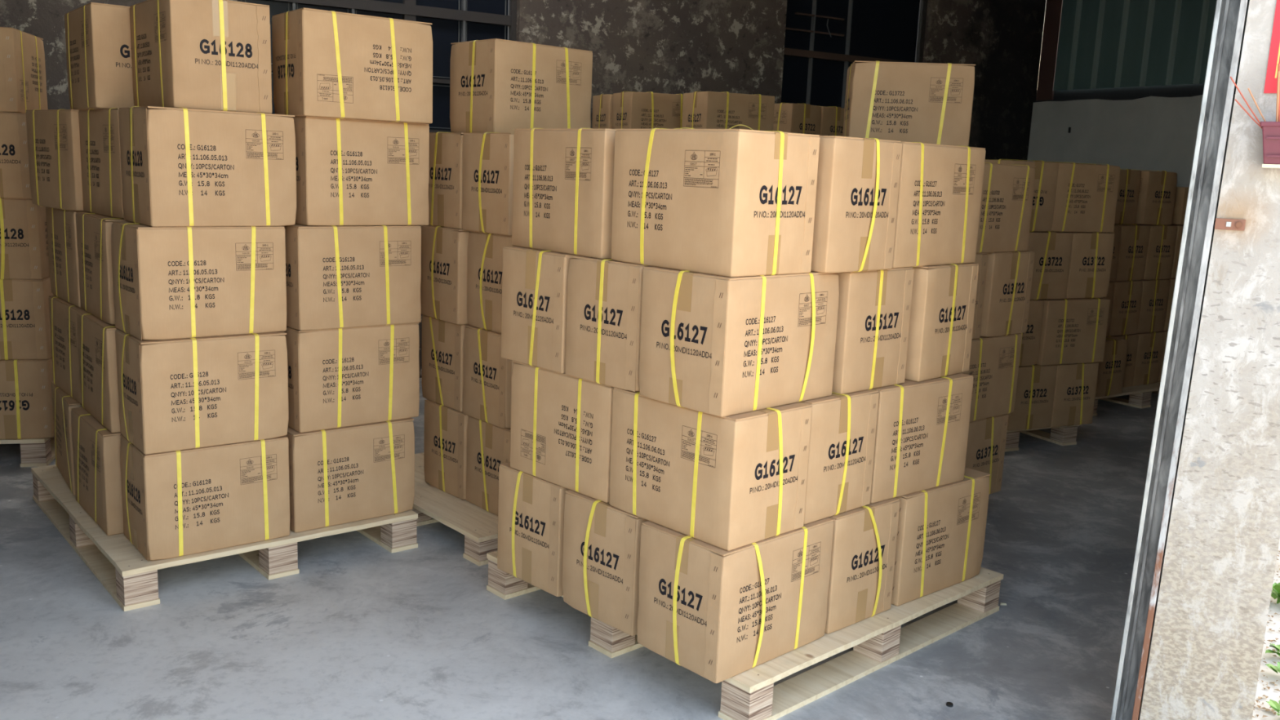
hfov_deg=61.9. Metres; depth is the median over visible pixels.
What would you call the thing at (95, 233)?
print
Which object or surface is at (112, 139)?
print
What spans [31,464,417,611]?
wooden pallet
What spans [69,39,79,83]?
print
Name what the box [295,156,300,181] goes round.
print
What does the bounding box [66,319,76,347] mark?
print
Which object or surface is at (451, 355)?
print
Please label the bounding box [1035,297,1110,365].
carton
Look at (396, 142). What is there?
print
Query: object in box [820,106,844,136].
carton
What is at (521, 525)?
print
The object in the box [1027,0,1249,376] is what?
wall
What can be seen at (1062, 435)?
wooden pallet
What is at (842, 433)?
carton
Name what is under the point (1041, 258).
print
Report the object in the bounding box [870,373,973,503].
carton
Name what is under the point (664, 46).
wall
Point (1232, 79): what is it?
incense stick
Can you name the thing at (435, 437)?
print
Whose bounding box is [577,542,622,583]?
print
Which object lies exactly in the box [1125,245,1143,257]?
print
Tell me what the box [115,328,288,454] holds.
carton
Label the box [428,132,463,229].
carton
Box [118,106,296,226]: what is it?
carton
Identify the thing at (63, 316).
carton
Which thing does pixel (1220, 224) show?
iron bracket
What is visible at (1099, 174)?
print
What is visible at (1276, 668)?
weed
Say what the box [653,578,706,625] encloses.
print
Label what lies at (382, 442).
print
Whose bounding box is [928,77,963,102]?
print
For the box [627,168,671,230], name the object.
print
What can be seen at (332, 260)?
print
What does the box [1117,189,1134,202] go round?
print
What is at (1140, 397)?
wooden pallet
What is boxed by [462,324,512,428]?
carton
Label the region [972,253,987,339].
carton
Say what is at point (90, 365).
print
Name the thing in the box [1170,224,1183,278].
carton
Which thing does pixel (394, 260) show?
print
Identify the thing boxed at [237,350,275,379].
print
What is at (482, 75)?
print
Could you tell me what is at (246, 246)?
print
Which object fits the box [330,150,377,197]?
print
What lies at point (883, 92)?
print
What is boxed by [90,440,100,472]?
print
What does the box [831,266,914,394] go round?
carton
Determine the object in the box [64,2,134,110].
carton
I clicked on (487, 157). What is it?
carton
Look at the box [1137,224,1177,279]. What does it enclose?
carton
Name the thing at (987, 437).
carton
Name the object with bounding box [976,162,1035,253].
carton
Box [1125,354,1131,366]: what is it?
print
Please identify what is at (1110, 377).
carton
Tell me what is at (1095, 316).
print
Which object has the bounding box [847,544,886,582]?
print
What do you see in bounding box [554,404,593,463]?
print
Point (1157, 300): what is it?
print
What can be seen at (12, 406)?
print
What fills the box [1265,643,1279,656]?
weed
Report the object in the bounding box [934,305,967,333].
print
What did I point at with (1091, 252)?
carton
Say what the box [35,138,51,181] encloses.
print
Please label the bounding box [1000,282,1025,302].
print
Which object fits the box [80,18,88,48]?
print
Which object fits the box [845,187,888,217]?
print
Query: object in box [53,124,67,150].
print
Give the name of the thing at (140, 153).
print
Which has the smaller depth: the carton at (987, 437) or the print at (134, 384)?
the print at (134, 384)
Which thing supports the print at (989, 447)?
attached to the carton at (987, 437)
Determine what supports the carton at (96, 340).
on the carton at (96, 450)
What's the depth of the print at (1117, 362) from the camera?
6.50 m
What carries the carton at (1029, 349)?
on the carton at (1036, 384)
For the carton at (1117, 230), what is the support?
on the carton at (1110, 295)
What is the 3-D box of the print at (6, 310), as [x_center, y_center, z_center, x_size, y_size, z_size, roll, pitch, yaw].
[-2.674,-0.177,4.527,0.190,0.080,0.001,0,11,-15]
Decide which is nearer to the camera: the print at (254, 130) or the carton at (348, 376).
the print at (254, 130)
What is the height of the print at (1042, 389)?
0.079 m
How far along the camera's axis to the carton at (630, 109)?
6.43 m
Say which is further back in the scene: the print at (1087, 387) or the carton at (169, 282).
the print at (1087, 387)
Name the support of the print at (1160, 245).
attached to the carton at (1162, 241)
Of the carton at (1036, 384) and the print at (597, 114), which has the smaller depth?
the carton at (1036, 384)
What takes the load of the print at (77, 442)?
on the carton at (96, 450)
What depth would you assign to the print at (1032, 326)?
5.43 m
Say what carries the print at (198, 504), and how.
on the carton at (181, 503)
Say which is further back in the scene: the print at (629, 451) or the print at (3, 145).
the print at (3, 145)
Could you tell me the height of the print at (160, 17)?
0.083 m
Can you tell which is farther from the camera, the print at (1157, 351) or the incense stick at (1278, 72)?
the print at (1157, 351)
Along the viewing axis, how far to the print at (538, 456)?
3.17 m
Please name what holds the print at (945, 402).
attached to the carton at (922, 427)
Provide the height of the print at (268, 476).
0.086 m
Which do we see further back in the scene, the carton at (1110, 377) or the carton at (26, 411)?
the carton at (1110, 377)
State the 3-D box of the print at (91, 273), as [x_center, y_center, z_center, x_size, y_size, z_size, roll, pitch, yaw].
[-1.883,-0.319,3.637,0.002,0.148,0.165,-6,13,-38]
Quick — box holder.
[1260,121,1279,168]
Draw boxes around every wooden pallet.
[0,435,55,466]
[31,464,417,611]
[411,452,497,565]
[486,551,1003,719]
[1004,425,1079,451]
[1093,379,1191,416]
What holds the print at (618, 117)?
attached to the carton at (630, 109)
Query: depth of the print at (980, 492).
3.35 m
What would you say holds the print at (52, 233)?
on the carton at (61, 227)
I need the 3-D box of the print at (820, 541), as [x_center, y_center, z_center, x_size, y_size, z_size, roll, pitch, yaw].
[0.443,0.537,2.842,0.119,0.086,0.001,-7,14,-43]
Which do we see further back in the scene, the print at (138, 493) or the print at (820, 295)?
the print at (138, 493)
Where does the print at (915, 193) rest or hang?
on the carton at (940, 193)
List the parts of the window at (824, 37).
pane, pane, pane, pane, pane, frame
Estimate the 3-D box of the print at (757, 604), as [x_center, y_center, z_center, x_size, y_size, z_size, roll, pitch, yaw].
[0.308,0.634,2.735,0.165,0.148,0.002,-7,14,-43]
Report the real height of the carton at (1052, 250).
0.349 m
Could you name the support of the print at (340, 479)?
attached to the carton at (337, 476)
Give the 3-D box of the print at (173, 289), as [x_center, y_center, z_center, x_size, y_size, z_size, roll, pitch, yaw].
[-1.357,-0.231,3.268,0.165,0.148,0.001,-6,13,-40]
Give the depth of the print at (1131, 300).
6.68 m
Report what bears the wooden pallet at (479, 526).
on the floor
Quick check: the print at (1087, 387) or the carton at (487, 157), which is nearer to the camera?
the carton at (487, 157)
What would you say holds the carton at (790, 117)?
on the carton
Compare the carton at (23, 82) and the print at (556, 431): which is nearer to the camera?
the print at (556, 431)
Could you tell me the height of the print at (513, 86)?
0.142 m
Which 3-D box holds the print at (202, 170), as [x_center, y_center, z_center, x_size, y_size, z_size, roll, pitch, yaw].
[-1.314,-0.575,3.235,0.165,0.152,0.001,-6,14,-40]
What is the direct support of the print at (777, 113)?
attached to the carton at (790, 117)
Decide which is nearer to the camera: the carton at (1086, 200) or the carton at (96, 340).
the carton at (96, 340)
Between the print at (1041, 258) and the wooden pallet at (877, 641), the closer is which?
the wooden pallet at (877, 641)
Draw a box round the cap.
[946,702,952,706]
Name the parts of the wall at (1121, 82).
sheet panel, sheet panel, sheet panel, sheet panel, sheet panel, sheet panel, sheet panel, sheet panel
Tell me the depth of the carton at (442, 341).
4.12 m
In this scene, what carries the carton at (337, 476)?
on the wooden pallet at (126, 574)
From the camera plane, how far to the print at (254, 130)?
3.34 m
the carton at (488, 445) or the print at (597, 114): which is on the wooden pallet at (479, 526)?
the carton at (488, 445)
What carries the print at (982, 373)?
on the carton at (994, 362)
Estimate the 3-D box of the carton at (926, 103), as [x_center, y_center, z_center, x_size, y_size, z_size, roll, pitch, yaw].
[1.032,-0.959,4.146,0.454,0.360,0.304,3,10,5]
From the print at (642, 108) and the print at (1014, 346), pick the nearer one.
the print at (1014, 346)
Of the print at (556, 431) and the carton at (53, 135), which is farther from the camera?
the carton at (53, 135)
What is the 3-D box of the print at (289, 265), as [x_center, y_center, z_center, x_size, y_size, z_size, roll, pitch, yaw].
[-1.196,-0.291,3.561,0.002,0.079,0.190,-6,14,-40]
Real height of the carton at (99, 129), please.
0.355 m
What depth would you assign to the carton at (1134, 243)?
6.61 m
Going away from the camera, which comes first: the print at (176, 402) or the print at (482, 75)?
the print at (176, 402)
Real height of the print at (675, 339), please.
0.078 m
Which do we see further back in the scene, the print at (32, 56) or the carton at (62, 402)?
the print at (32, 56)
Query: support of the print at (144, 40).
attached to the carton at (206, 55)
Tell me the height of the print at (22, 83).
0.085 m
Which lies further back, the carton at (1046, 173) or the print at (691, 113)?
the print at (691, 113)
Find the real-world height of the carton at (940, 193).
0.352 m
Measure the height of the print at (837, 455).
0.077 m
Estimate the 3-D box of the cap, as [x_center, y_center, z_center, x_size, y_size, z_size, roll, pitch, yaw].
[0.831,0.925,2.866,0.018,0.006,0.018,2,10,0]
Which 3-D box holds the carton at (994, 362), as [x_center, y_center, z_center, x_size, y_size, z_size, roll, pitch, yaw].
[1.292,0.049,4.362,0.454,0.336,0.304,-6,13,-40]
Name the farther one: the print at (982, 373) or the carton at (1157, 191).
the carton at (1157, 191)
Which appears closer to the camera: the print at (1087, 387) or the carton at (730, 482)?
the carton at (730, 482)
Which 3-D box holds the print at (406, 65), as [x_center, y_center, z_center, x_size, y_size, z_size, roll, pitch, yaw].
[-0.831,-0.963,3.523,0.165,0.143,0.001,-5,13,-37]
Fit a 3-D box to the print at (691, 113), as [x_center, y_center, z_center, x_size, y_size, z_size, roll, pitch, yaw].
[0.312,-1.374,6.121,0.001,0.079,0.190,-3,11,-26]
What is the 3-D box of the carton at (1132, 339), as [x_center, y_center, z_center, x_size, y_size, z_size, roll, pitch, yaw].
[2.933,-0.027,6.937,0.304,0.350,0.454,-5,12,-33]
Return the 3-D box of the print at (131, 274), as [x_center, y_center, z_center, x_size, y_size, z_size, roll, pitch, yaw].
[-1.572,-0.252,3.264,0.001,0.079,0.190,-6,13,-40]
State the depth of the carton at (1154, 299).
6.84 m
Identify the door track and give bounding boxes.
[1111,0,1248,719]
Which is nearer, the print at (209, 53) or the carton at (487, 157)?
the print at (209, 53)
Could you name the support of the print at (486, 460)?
attached to the carton at (488, 445)
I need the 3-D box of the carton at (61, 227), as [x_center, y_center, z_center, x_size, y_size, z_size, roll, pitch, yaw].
[-2.014,-0.400,4.021,0.304,0.346,0.454,-6,13,-39]
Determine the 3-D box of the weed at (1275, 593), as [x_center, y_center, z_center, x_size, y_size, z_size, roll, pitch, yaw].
[2.241,0.813,3.734,0.172,0.091,0.148,9,12,32]
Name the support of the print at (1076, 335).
attached to the carton at (1073, 331)
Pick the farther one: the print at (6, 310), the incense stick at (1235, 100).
the print at (6, 310)
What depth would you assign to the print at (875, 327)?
2.97 m
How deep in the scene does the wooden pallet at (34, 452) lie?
4.64 m
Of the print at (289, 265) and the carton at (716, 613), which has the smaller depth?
the carton at (716, 613)
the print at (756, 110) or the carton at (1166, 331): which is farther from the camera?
the carton at (1166, 331)
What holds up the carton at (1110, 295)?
on the carton at (1110, 377)
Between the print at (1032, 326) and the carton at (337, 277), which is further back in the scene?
the print at (1032, 326)
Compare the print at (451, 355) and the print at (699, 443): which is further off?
the print at (451, 355)
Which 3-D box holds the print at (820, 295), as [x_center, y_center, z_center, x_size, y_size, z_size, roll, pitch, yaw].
[0.447,-0.132,2.760,0.119,0.085,0.001,-8,14,-43]
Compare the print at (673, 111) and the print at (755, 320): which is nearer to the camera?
the print at (755, 320)
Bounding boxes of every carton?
[0,26,48,113]
[0,111,31,199]
[0,198,49,279]
[0,276,54,359]
[0,356,53,439]
[26,109,84,211]
[45,206,85,307]
[48,295,84,404]
[51,381,82,494]
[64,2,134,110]
[71,407,124,535]
[75,211,127,324]
[75,310,120,432]
[78,107,124,218]
[111,221,286,340]
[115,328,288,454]
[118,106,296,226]
[120,434,289,561]
[129,0,271,114]
[271,7,432,123]
[283,322,419,432]
[284,223,421,330]
[284,417,414,532]
[289,115,429,226]
[420,225,470,324]
[421,314,469,412]
[423,399,468,500]
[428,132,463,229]
[449,38,592,133]
[462,132,514,235]
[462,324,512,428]
[466,230,515,333]
[466,415,511,515]
[497,462,569,596]
[501,246,574,373]
[510,360,614,502]
[511,128,615,258]
[562,489,648,635]
[564,255,652,391]
[591,93,613,128]
[608,387,811,551]
[610,128,819,277]
[612,91,683,128]
[636,517,833,683]
[639,266,839,417]
[681,91,774,130]
[773,102,821,135]
[799,389,879,524]
[810,135,902,272]
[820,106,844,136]
[824,497,899,633]
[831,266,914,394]
[842,60,975,146]
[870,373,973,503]
[891,466,990,605]
[892,142,986,268]
[904,262,978,382]
[960,333,1022,422]
[964,413,1008,493]
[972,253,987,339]
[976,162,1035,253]
[980,250,1035,337]
[984,159,1058,231]
[1007,364,1057,430]
[1018,299,1044,366]
[1027,231,1073,299]
[1032,160,1119,232]
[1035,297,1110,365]
[1050,362,1098,426]
[1066,231,1115,298]
[1095,335,1127,396]
[1102,281,1114,336]
[1109,225,1121,281]
[1109,280,1142,335]
[1110,333,1138,387]
[1114,168,1141,224]
[1114,223,1150,280]
[1133,169,1177,225]
[1133,331,1164,386]
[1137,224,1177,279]
[1137,279,1170,333]
[1157,330,1168,382]
[1163,278,1175,330]
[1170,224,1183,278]
[1171,186,1189,225]
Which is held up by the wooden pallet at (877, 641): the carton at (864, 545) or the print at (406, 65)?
the carton at (864, 545)
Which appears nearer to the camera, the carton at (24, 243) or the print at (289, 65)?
the print at (289, 65)
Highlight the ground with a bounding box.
[1252,540,1279,719]
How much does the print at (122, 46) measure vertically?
0.076 m
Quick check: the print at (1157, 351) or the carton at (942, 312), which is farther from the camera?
the print at (1157, 351)
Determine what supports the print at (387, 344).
attached to the carton at (348, 376)
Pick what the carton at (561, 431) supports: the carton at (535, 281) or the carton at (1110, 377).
the carton at (535, 281)
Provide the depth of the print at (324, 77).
3.43 m
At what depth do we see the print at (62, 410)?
3.93 m
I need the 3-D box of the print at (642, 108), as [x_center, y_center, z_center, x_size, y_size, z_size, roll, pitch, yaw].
[0.083,-1.432,6.421,0.165,0.148,0.001,-2,11,-24]
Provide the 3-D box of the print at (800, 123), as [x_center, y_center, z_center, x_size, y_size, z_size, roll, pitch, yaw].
[1.122,-1.547,7.152,0.190,0.080,0.001,-6,13,-40]
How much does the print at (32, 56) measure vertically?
0.146 m
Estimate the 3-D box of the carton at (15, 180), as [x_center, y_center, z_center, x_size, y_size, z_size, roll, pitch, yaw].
[-2.727,-0.886,4.608,0.304,0.355,0.454,0,11,-15]
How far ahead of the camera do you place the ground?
3.23 m
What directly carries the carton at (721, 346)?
on the carton at (730, 482)
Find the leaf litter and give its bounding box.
[1252,551,1279,717]
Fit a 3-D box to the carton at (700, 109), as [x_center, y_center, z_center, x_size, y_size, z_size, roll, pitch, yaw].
[0.510,-1.378,6.229,0.454,0.346,0.304,-3,11,-25]
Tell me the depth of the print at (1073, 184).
5.42 m
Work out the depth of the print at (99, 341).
3.49 m
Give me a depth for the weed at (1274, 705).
2.95 m
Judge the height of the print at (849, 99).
0.082 m
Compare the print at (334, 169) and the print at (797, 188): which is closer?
the print at (797, 188)
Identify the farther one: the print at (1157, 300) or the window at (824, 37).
the window at (824, 37)
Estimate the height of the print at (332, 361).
0.150 m
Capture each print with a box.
[0,144,20,164]
[0,227,27,246]
[0,308,35,327]
[0,392,32,410]
[19,80,29,102]
[31,56,42,92]
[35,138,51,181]
[51,233,61,275]
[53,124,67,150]
[54,325,66,369]
[55,413,62,455]
[62,223,71,249]
[62,409,67,437]
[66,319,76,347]
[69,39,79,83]
[76,441,88,488]
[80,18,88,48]
[81,244,93,288]
[82,343,93,391]
[85,140,100,186]
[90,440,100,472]
[93,232,103,260]
[94,337,104,368]
[102,125,115,152]
[115,44,131,67]
[117,264,135,293]
[122,373,137,405]
[126,150,143,177]
[126,480,142,514]
[137,33,151,80]
[154,11,166,42]
[168,260,223,309]
[170,371,226,422]
[173,479,228,529]
[177,144,234,195]
[195,39,257,68]
[235,242,273,271]
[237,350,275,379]
[240,453,276,484]
[245,129,283,159]
[275,53,295,78]
[285,262,293,287]
[287,365,293,388]
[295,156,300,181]
[316,74,353,103]
[317,457,363,502]
[322,257,368,302]
[322,357,368,403]
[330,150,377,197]
[364,44,411,92]
[373,434,404,462]
[379,240,410,266]
[379,337,408,364]
[387,137,418,164]
[427,260,452,284]
[428,167,453,189]
[429,348,454,373]
[431,435,457,463]
[458,74,487,95]
[471,169,502,193]
[471,362,498,389]
[475,267,502,293]
[475,452,500,479]
[509,511,548,547]
[510,68,547,111]
[513,291,553,324]
[520,428,546,463]
[524,164,556,218]
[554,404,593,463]
[555,59,581,85]
[564,146,591,180]
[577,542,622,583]
[580,304,626,338]
[595,114,606,126]
[615,112,627,125]
[625,428,669,492]
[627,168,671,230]
[640,108,666,128]
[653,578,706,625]
[656,320,711,358]
[671,102,683,116]
[680,425,717,467]
[683,150,719,188]
[686,113,702,127]
[716,110,740,128]
[737,577,781,641]
[742,315,787,377]
[748,102,766,119]
[749,454,797,493]
[754,184,804,217]
[773,110,786,121]
[791,541,821,582]
[797,291,827,326]
[798,123,814,134]
[823,436,865,471]
[828,125,843,136]
[844,98,849,120]
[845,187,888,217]
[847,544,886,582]
[860,312,901,342]
[871,90,917,133]
[889,417,928,470]
[910,180,945,234]
[914,520,948,571]
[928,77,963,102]
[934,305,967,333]
[936,393,962,425]
[952,164,975,194]
[956,492,980,524]
[968,363,992,398]
[973,444,999,466]
[979,190,1005,229]
[998,346,1014,368]
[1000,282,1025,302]
[1012,177,1030,199]
[1021,388,1048,404]
[1022,324,1035,339]
[1032,190,1047,205]
[1035,257,1063,271]
[1055,319,1080,347]
[1063,386,1088,401]
[1066,183,1089,213]
[1079,256,1106,271]
[1086,307,1104,324]
[1097,173,1115,191]
[1102,360,1121,374]
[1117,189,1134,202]
[1119,300,1137,313]
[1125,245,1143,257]
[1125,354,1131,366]
[1142,351,1158,364]
[1147,298,1163,311]
[1152,191,1170,203]
[1153,244,1170,257]
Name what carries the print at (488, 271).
attached to the carton at (485, 251)
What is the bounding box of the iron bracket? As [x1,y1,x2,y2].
[1214,217,1245,231]
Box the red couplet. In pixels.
[1263,0,1279,93]
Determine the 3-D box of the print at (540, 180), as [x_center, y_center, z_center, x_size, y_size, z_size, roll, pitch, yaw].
[-0.288,-0.486,3.081,0.001,0.151,0.165,-6,13,-39]
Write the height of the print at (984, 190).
0.147 m
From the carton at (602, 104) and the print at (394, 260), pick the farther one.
the carton at (602, 104)
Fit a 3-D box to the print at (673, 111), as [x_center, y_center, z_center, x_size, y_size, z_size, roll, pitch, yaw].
[0.251,-1.519,6.480,0.119,0.086,0.002,-2,11,-24]
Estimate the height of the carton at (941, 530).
0.346 m
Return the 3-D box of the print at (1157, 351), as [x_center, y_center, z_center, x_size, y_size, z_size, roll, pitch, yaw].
[3.314,-0.017,6.923,0.190,0.080,0.002,-5,12,-33]
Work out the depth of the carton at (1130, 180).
6.61 m
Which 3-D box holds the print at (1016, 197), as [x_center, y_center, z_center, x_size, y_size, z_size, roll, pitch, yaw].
[1.496,-0.670,4.189,0.119,0.085,0.002,-6,13,-40]
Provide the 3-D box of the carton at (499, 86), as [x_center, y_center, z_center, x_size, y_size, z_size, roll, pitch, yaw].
[-0.449,-1.015,4.038,0.454,0.332,0.304,-7,14,-42]
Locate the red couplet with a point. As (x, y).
(1271, 80)
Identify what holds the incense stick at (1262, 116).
in the holder
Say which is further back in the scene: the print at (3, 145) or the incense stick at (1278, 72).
the print at (3, 145)
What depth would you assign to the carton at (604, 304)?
2.88 m
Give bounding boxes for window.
[237,0,516,132]
[781,0,928,108]
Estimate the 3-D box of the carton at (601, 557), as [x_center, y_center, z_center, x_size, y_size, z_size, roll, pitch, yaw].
[0.037,0.544,3.142,0.458,0.346,0.304,-8,15,-44]
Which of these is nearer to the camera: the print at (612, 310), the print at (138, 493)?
the print at (612, 310)
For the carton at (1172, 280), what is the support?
on the carton at (1166, 331)
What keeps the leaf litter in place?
on the ground
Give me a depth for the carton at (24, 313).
4.54 m
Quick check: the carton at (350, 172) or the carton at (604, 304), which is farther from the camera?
the carton at (350, 172)
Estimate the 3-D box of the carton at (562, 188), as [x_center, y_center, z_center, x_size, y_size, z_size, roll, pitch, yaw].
[-0.125,-0.492,3.119,0.304,0.352,0.454,-6,13,-39]
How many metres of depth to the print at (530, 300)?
3.11 m
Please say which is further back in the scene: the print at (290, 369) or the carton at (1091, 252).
the carton at (1091, 252)
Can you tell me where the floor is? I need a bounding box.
[0,376,1191,719]
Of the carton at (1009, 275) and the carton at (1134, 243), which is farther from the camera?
the carton at (1134, 243)
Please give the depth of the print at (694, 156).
2.58 m
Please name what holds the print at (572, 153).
attached to the carton at (562, 188)
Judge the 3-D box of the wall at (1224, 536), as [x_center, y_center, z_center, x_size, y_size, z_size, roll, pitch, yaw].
[3.028,-1.137,5.031,0.223,3.500,6.750,8,12,29]
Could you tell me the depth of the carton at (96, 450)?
3.53 m
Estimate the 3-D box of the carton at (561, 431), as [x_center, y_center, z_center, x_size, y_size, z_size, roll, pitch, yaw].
[-0.133,0.186,3.187,0.304,0.338,0.454,-8,14,-43]
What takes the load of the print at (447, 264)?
attached to the carton at (444, 250)
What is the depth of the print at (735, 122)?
6.06 m
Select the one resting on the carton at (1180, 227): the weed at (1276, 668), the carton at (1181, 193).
the carton at (1181, 193)
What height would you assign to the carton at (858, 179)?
0.352 m
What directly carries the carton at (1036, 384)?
on the wooden pallet at (1062, 435)
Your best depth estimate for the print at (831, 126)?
7.33 m
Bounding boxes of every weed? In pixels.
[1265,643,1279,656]
[1265,661,1279,673]
[1266,699,1279,715]
[1271,582,1279,603]
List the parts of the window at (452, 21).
pane, pane, pane, frame, pane, pane, pane, pane, pane, pane, pane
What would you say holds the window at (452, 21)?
in the wall at (664, 46)
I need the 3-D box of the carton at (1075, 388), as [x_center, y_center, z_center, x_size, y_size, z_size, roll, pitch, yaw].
[2.213,0.143,5.851,0.304,0.344,0.454,-3,11,-25]
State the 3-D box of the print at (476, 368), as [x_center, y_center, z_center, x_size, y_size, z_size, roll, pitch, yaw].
[-0.564,0.055,3.885,0.002,0.078,0.190,-6,13,-39]
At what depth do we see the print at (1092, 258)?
5.55 m
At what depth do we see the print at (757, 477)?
2.69 m
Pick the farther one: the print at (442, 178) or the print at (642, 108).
the print at (642, 108)
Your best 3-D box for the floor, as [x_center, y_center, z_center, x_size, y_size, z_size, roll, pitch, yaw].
[0.278,0.592,4.926,11.306,0.120,5.515,-4,12,-29]
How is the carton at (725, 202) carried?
on the carton at (721, 346)
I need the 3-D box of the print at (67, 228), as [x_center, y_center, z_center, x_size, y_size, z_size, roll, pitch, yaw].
[-2.050,-0.443,3.821,0.001,0.086,0.119,-6,13,-39]
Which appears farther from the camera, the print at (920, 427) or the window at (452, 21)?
the window at (452, 21)
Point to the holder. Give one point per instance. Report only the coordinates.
(1270, 130)
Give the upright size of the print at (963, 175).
0.087 m
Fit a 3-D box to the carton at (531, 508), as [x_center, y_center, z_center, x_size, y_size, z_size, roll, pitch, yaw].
[-0.182,0.491,3.385,0.454,0.346,0.304,-8,14,-44]
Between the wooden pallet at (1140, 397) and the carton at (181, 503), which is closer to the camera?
the carton at (181, 503)
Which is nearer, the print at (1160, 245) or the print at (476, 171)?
the print at (476, 171)
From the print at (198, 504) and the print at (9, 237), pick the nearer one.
the print at (198, 504)
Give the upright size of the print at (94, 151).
0.152 m
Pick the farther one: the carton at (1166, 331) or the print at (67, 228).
the carton at (1166, 331)
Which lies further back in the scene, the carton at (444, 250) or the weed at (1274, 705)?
the carton at (444, 250)
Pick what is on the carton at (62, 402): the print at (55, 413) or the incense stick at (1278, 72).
the print at (55, 413)
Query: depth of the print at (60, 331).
3.98 m
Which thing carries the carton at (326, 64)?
on the carton at (350, 172)
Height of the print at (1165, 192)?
0.078 m
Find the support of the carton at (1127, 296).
on the carton at (1132, 339)
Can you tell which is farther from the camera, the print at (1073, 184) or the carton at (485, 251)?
the print at (1073, 184)
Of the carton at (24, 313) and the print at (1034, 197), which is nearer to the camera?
the carton at (24, 313)
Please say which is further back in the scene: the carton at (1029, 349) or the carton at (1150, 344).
the carton at (1150, 344)
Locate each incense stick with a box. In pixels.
[1229,76,1260,124]
[1234,98,1262,128]
[1247,88,1266,121]
[1275,71,1279,121]
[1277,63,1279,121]
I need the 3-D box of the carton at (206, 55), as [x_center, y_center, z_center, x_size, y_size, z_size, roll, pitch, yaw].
[-1.408,-0.962,3.415,0.304,0.334,0.454,-6,13,-39]
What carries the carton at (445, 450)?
on the wooden pallet at (479, 526)
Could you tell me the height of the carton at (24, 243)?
0.345 m
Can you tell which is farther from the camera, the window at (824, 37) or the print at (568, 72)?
the window at (824, 37)
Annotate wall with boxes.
[0,0,1046,377]
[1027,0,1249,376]
[1139,0,1279,719]
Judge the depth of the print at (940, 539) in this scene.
3.25 m
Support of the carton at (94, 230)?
on the carton at (96, 340)

